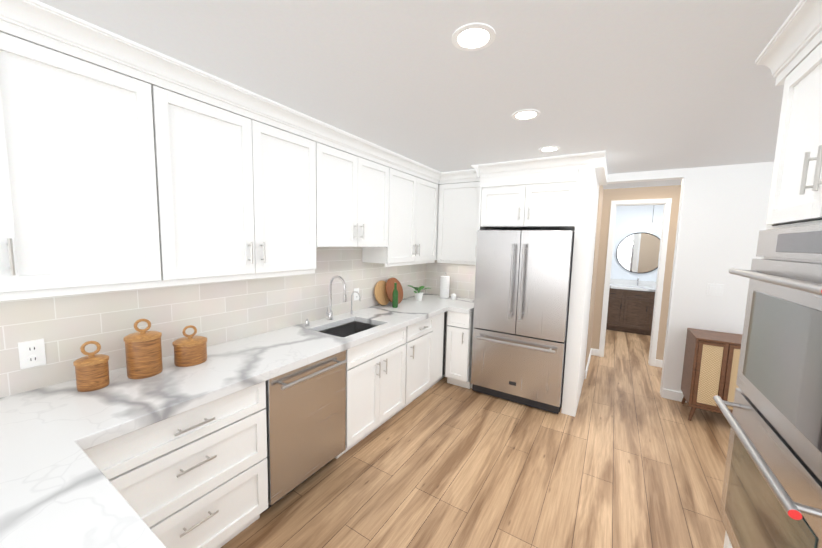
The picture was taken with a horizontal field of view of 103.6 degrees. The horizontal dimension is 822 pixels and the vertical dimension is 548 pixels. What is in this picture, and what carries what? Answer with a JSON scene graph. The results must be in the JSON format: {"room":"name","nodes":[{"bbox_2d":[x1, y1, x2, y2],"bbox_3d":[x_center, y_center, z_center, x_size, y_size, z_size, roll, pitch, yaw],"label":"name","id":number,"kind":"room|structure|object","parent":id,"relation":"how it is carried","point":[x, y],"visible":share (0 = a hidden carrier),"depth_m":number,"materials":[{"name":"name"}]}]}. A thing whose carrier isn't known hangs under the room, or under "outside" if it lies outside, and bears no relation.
{"room":"kitchen","nodes":[
{"label":"kitchen","id":0,"kind":"room"},
{"bbox_2d":[37,0,799,205],"bbox_3d":[0.997,-1.020,2.061,4.280,0.060,11.250,5,7,32],"label":"ceiling","id":1,"kind":"structure","parent":0,"point":[628,86],"depth_m":1.50,"materials":[{"name":"paint"}]},
{"bbox_2d":[452,23,495,50],"bbox_3d":[0.245,-0.926,1.269,0.170,0.006,0.170,5,7,32],"label":"recessed light","id":2,"kind":"object","parent":1,"relation":"in","point":[473,36],"visible":1,"depth_m":1.26,"materials":[{"name":"white plastic"}]},
{"bbox_2d":[512,109,540,119],"bbox_3d":[0.714,-0.989,2.011,0.170,0.006,0.170,5,7,32],"label":"recessed light","id":3,"kind":"object","parent":1,"relation":"in","point":[526,114],"visible":1,"depth_m":2.00,"materials":[{"name":"white plastic"}]},
{"bbox_2d":[538,146,559,151],"bbox_3d":[1.162,-1.049,2.719,0.170,0.006,0.170,5,7,32],"label":"recessed light","id":4,"kind":"object","parent":1,"relation":"in","point":[549,148],"visible":1,"depth_m":2.71,"materials":[{"name":"white plastic"}]},
{"bbox_2d":[648,209,655,232],"bbox_3d":[4.423,-1.024,5.913,0.120,0.540,0.120,5,7,32],"label":"pendant light","id":5,"kind":"object","parent":1,"relation":"hanging from","point":[651,228],"visible":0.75,"depth_m":5.90,"materials":[{"name":"plastic"}]},
{"bbox_2d":[221,329,730,547],"bbox_3d":[0.939,1.446,2.308,4.280,0.060,11.250,5,7,32],"label":"floor","id":6,"kind":"structure","parent":0,"point":[627,456],"depth_m":2.25,"materials":[{"name":"brown wood"}]},
{"bbox_2d":[84,381,267,547],"bbox_3d":[-1.230,0.997,1.630,0.658,0.868,0.734,5,7,32],"label":"base cabinet","id":7,"kind":"object","parent":6,"relation":"on","point":[196,477],"visible":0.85,"depth_m":1.49,"materials":[{"name":"white wood"}]},
{"bbox_2d":[262,350,346,512],"bbox_3d":[-0.852,0.951,2.188,0.661,0.866,0.604,5,7,32],"label":"dishwasher","id":8,"kind":"object","parent":6,"relation":"on","point":[305,408],"visible":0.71,"depth_m":1.98,"materials":[{"name":"metal"}]},
{"bbox_2d":[335,327,405,458],"bbox_3d":[-0.499,0.899,2.785,0.658,0.868,0.774,5,7,32],"label":"base cabinet","id":9,"kind":"object","parent":6,"relation":"on","point":[375,383],"visible":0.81,"depth_m":2.57,"materials":[{"name":"white wood"}]},
{"bbox_2d":[396,316,435,412],"bbox_3d":[-0.170,0.851,3.341,0.620,0.868,0.510,5,7,32],"label":"base cabinet","id":10,"kind":"object","parent":6,"relation":"on","point":[425,343],"depth_m":3.18,"materials":[{"name":"white wood"}]},
{"bbox_2d":[432,311,446,385],"bbox_3d":[0.019,0.825,3.640,0.620,0.868,0.315,5,7,32],"label":"base cabinet","id":11,"kind":"object","parent":6,"relation":"on","point":[440,318],"depth_m":3.55,"materials":[{"name":"white wood"}]},
{"bbox_2d":[444,335,445,373],"bbox_3d":[0.272,0.791,4.040,0.620,0.868,0.634,5,7,32],"label":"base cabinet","id":12,"kind":"object","parent":6,"relation":"on","point":[444,335],"depth_m":3.68,"materials":[{"name":"white wood"}]},
{"bbox_2d":[444,311,473,388],"bbox_3d":[0.650,0.825,3.793,0.280,0.868,0.658,5,7,32],"label":"base cabinet","id":13,"kind":"object","parent":6,"relation":"on","point":[458,346],"visible":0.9,"depth_m":3.55,"materials":[{"name":"white wood"}]},
{"bbox_2d":[471,230,574,413],"bbox_3d":[1.296,0.410,3.602,0.885,1.738,1.118,5,7,32],"label":"fridge","id":14,"kind":"object","parent":6,"relation":"on","point":[522,297],"visible":1,"depth_m":3.16,"materials":[{"name":"metal"}]},
{"bbox_2d":[471,151,607,387],"bbox_3d":[1.388,0.081,3.611,1.197,2.419,1.072,5,7,32],"label":"tall cabinet","id":15,"kind":"object","parent":6,"relation":"on","point":[534,194],"visible":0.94,"depth_m":3.13,"materials":[{"name":"white wood"}]},
{"bbox_2d":[606,278,655,335],"bbox_3d":[4.313,0.595,6.186,1.220,1.020,0.584,5,7,32],"label":"bathroom vanity","id":16,"kind":"object","parent":6,"relation":"on","point":[630,306],"visible":0.6,"depth_m":6.06,"materials":[{"name":"brown wood"}]},
{"bbox_2d":[681,328,741,420],"bbox_3d":[2.918,0.985,3.074,0.450,0.802,0.440,5,7,32],"label":"sideboard","id":17,"kind":"object","parent":6,"relation":"on","point":[710,365],"visible":0.58,"depth_m":2.96,"materials":[{"name":"brown wood"}]},
{"bbox_2d":[713,0,821,547],"bbox_3d":[1.461,0.354,0.893,0.754,2.419,1.010,5,7,32],"label":"tall cabinet","id":18,"kind":"object","parent":6,"relation":"on","point":[771,497],"visible":1,"depth_m":1.09,"materials":[{"name":"white wood"}]},
{"bbox_2d":[713,212,821,547],"bbox_3d":[1.193,0.490,1.075,0.128,1.300,0.790,5,7,32],"label":"double oven","id":19,"kind":"object","parent":18,"relation":"in","point":[771,497],"depth_m":1.04,"materials":[{"name":"silver metal"}]},
{"bbox_3d":[-1.373,1.107,0.501,1.625,0.868,1.327,5,7,32],"label":"base cabinet","id":20,"kind":"object","parent":6,"relation":"on","visible":0},
{"bbox_2d":[0,429,165,547],"bbox_3d":[-1.080,0.674,0.265,0.987,0.050,1.364,5,7,32],"label":"countertop","id":21,"kind":"structure","parent":20,"relation":"on","point":[58,489],"depth_m":0.84,"materials":[{"name":"stone"}]},
{"bbox_2d":[0,293,463,456],"bbox_3d":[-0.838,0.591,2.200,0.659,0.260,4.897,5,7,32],"label":"countertop","id":22,"kind":"structure","parent":20,"relation":"on","point":[125,406],"depth_m":1.55,"materials":[{"name":"stone"}]},
{"bbox_2d":[73,341,109,391],"bbox_3d":[-1.452,0.410,1.472,0.116,0.216,0.116,5,7,32],"label":"canister","id":23,"kind":"object","parent":22,"relation":"on","point":[92,371],"visible":1,"depth_m":1.44,"materials":[{"name":"brown wood"}]},
{"bbox_2d":[123,319,162,378],"bbox_3d":[-1.341,0.363,1.623,0.148,0.283,0.148,5,7,32],"label":"canister","id":24,"kind":"object","parent":22,"relation":"on","point":[143,349],"visible":1,"depth_m":1.58,"materials":[{"name":"brown wood"}]},
{"bbox_2d":[172,325,206,366],"bbox_3d":[-1.224,0.387,1.794,0.160,0.208,0.160,5,7,32],"label":"canister","id":25,"kind":"object","parent":22,"relation":"on","point":[190,350],"visible":1,"depth_m":1.75,"materials":[{"name":"brown wood"}]},
{"bbox_2d":[305,275,359,326],"bbox_3d":[-0.631,0.209,2.768,0.212,0.396,0.563,5,7,32],"label":"faucet","id":26,"kind":"object","parent":22,"relation":"on","point":[329,313],"visible":1,"depth_m":2.79,"materials":[{"name":"silver metal"}]},
{"bbox_2d":[374,281,389,304],"bbox_3d":[-0.305,0.205,3.517,0.077,0.266,0.270,5,7,32],"label":"cutting board","id":27,"kind":"object","parent":22,"relation":"on","point":[381,297],"visible":0.75,"depth_m":3.48,"materials":[{"name":"brown wood"}]},
{"bbox_2d":[386,278,402,303],"bbox_3d":[-0.181,0.188,3.591,0.104,0.291,0.300,5,7,32],"label":"cutting board","id":28,"kind":"object","parent":22,"relation":"on","point":[390,282],"visible":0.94,"depth_m":3.57,"materials":[{"name":"red wood"}]},
{"bbox_2d":[392,283,397,307],"bbox_3d":[-0.166,0.223,3.418,0.062,0.260,0.062,5,7,32],"label":"oil bottle","id":29,"kind":"object","parent":22,"relation":"on","point":[395,298],"visible":1,"depth_m":3.40,"materials":[{"name":"green glass"}]},
{"bbox_2d":[408,285,430,300],"bbox_3d":[0.087,0.230,3.844,0.213,0.172,0.233,-3,7,-36],"label":"plant pot","id":30,"kind":"object","parent":22,"relation":"on","point":[418,294],"visible":1,"depth_m":3.82,"materials":[{"name":"white ceramic"}]},
{"bbox_2d":[439,272,449,298],"bbox_3d":[0.426,0.136,4.069,0.140,0.330,0.140,5,7,32],"label":"paper towel holder","id":31,"kind":"object","parent":22,"relation":"on","point":[444,285],"visible":1,"depth_m":4.03,"materials":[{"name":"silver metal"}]},
{"bbox_2d":[451,293,455,299],"bbox_3d":[0.525,0.276,3.982,0.066,0.075,0.066,5,7,32],"label":"jar","id":32,"kind":"object","parent":22,"relation":"on","point":[453,296],"visible":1,"depth_m":3.96,"materials":[{"name":"white ceramic"}]},
{"bbox_2d":[448,298,473,313],"bbox_3d":[0.680,0.367,3.744,0.242,0.050,0.644,5,7,32],"label":"countertop","id":33,"kind":"structure","parent":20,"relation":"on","point":[466,306],"depth_m":3.55,"materials":[{"name":"stone"}]},
{"bbox_2d":[561,168,603,416],"bbox_3d":[2.096,0.072,3.861,0.125,2.420,2.100,5,7,32],"label":"panel","id":34,"kind":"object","parent":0,"point":[583,260],"depth_m":3.03,"materials":[{"name":"paint"}]},
{"bbox_2d":[585,348,593,378],"bbox_3d":[2.414,1.194,4.378,0.030,0.100,1.050,5,7,32],"label":"baseboard","id":35,"kind":"structure","parent":34,"relation":"attached to","point":[592,350],"depth_m":4.34,"materials":[{"name":"white wood"}]},
{"bbox_2d":[591,185,680,359],"bbox_3d":[3.249,0.042,4.434,1.225,2.420,0.100,5,7,32],"label":"wall","id":36,"kind":"structure","parent":0,"point":[673,192],"depth_m":4.38,"materials":[{"name":"paint"}]},
{"bbox_2d":[598,198,671,365],"bbox_3d":[3.101,0.112,4.523,0.670,2.255,0.118,5,7,32],"label":"door frame","id":37,"kind":"structure","parent":36,"relation":"attached to","point":[666,202],"depth_m":4.40,"materials":[{"name":"white wood"}]},
{"bbox_2d":[655,359,662,367],"bbox_3d":[3.463,1.223,4.331,0.305,0.100,0.014,5,7,32],"label":"baseboard","id":38,"kind":"structure","parent":36,"relation":"attached to","point":[658,363],"depth_m":4.39,"materials":[{"name":"white wood"}]},
{"bbox_2d":[610,205,663,281],"bbox_3d":[4.513,-0.126,6.408,2.400,2.420,0.100,5,7,32],"label":"wall","id":39,"kind":"structure","parent":0,"point":[629,220],"depth_m":6.37,"materials":[{"name":"paint"}]},
{"bbox_2d":[616,232,659,272],"bbox_3d":[4.484,-0.410,6.322,0.800,0.800,0.026,5,7,32],"label":"bathroom mirror","id":40,"kind":"object","parent":39,"relation":"attached to","point":[637,252],"visible":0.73,"depth_m":6.32,"materials":[{"name":"mirror"}]},
{"bbox_2d":[607,168,685,180],"bbox_3d":[2.497,-1.064,3.522,0.755,0.075,0.120,5,7,32],"label":"wall","id":41,"kind":"structure","parent":0,"point":[649,174],"depth_m":3.44,"materials":[{"name":"paint"}]},
{"bbox_2d":[663,162,773,391],"bbox_3d":[3.051,0.153,3.275,0.620,2.420,0.120,5,7,32],"label":"wall","id":42,"kind":"structure","parent":0,"point":[724,215],"depth_m":3.20,"materials":[{"name":"paint"}]},
{"bbox_2d":[607,176,685,396],"bbox_3d":[2.468,0.140,3.643,0.755,2.345,0.128,5,7,32],"label":"trim","id":43,"kind":"structure","parent":42,"relation":"attached to","point":[674,260],"depth_m":3.43,"materials":[{"name":"white wood"}]},
{"bbox_2d":[662,389,686,402],"bbox_3d":[2.978,1.311,3.338,0.600,0.100,0.017,5,7,32],"label":"baseboard","id":44,"kind":"structure","parent":42,"relation":"attached to","point":[673,395],"depth_m":3.45,"materials":[{"name":"white wood"}]},
{"bbox_2d":[762,225,771,258],"bbox_3d":[1.364,0.449,-0.081,0.120,2.420,7.620,5,7,32],"label":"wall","id":45,"kind":"structure","parent":0,"point":[768,227],"depth_m":2.96,"materials":[{"name":"paint"}]},
{"bbox_3d":[0.744,-0.016,4.424,0.900,2.420,0.620,5,7,32],"label":"wall","id":46,"kind":"structure","parent":0,"visible":0},
{"bbox_2d":[425,260,475,298],"bbox_3d":[0.581,0.058,4.156,0.889,0.476,0.010,5,7,32],"label":"backsplash","id":47,"kind":"structure","parent":46,"relation":"attached to","point":[462,281],"depth_m":4.17,"materials":[{"name":"tile"}]},
{"bbox_3d":[-1.554,0.198,1.743,0.120,2.420,7.620,5,7,32],"label":"wall","id":48,"kind":"structure","parent":0,"visible":0},
{"bbox_2d":[0,0,179,299],"bbox_3d":[-1.586,-0.448,1.171,0.329,1.019,1.112,5,7,32],"label":"upper cabinet","id":49,"kind":"object","parent":48,"relation":"attached to","point":[126,164],"depth_m":1.29,"materials":[{"name":"white wood"}]},
{"bbox_2d":[0,247,425,397],"bbox_3d":[-1.102,0.121,2.327,0.010,0.636,4.897,5,7,32],"label":"backsplash","id":50,"kind":"structure","parent":48,"relation":"attached to","point":[65,327],"depth_m":1.90,"materials":[{"name":"tile"}]},
{"bbox_2d":[18,339,45,368],"bbox_3d":[-1.672,0.352,1.428,0.009,0.118,0.075,5,7,32],"label":"electrical outlet","id":51,"kind":"object","parent":50,"relation":"attached to","point":[31,353],"visible":1,"depth_m":1.43,"materials":[{"name":"plastic"}]},
{"bbox_2d":[354,288,358,299],"bbox_3d":[-0.542,0.200,3.215,0.009,0.118,0.075,5,7,32],"label":"electrical outlet","id":52,"kind":"object","parent":50,"relation":"attached to","point":[356,296],"visible":0.81,"depth_m":3.21,"materials":[{"name":"plastic"}]},
{"bbox_2d":[172,60,323,283],"bbox_3d":[-1.068,-0.518,1.991,0.329,1.019,1.070,5,7,32],"label":"upper cabinet","id":53,"kind":"object","parent":48,"relation":"attached to","point":[250,169],"depth_m":1.85,"materials":[{"name":"white wood"}]},
{"bbox_2d":[324,124,387,247],"bbox_3d":[-0.578,-0.664,2.753,0.329,0.858,0.871,5,7,32],"label":"upper cabinet","id":54,"kind":"object","parent":48,"relation":"attached to","point":[354,169],"depth_m":2.62,"materials":[{"name":"white wood"}]},
{"bbox_2d":[362,150,443,266],"bbox_3d":[-0.066,-0.647,3.510,0.398,1.019,1.066,5,7,32],"label":"upper cabinet","id":55,"kind":"object","parent":48,"relation":"attached to","point":[411,188],"depth_m":3.35,"materials":[{"name":"white wood"}]},
{"bbox_2d":[440,169,479,263],"bbox_3d":[0.623,-0.663,3.841,0.591,1.019,0.394,5,7,32],"label":"upper cabinet","id":56,"kind":"object","parent":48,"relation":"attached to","point":[459,190],"depth_m":3.73,"materials":[{"name":"white wood"}]}
]}

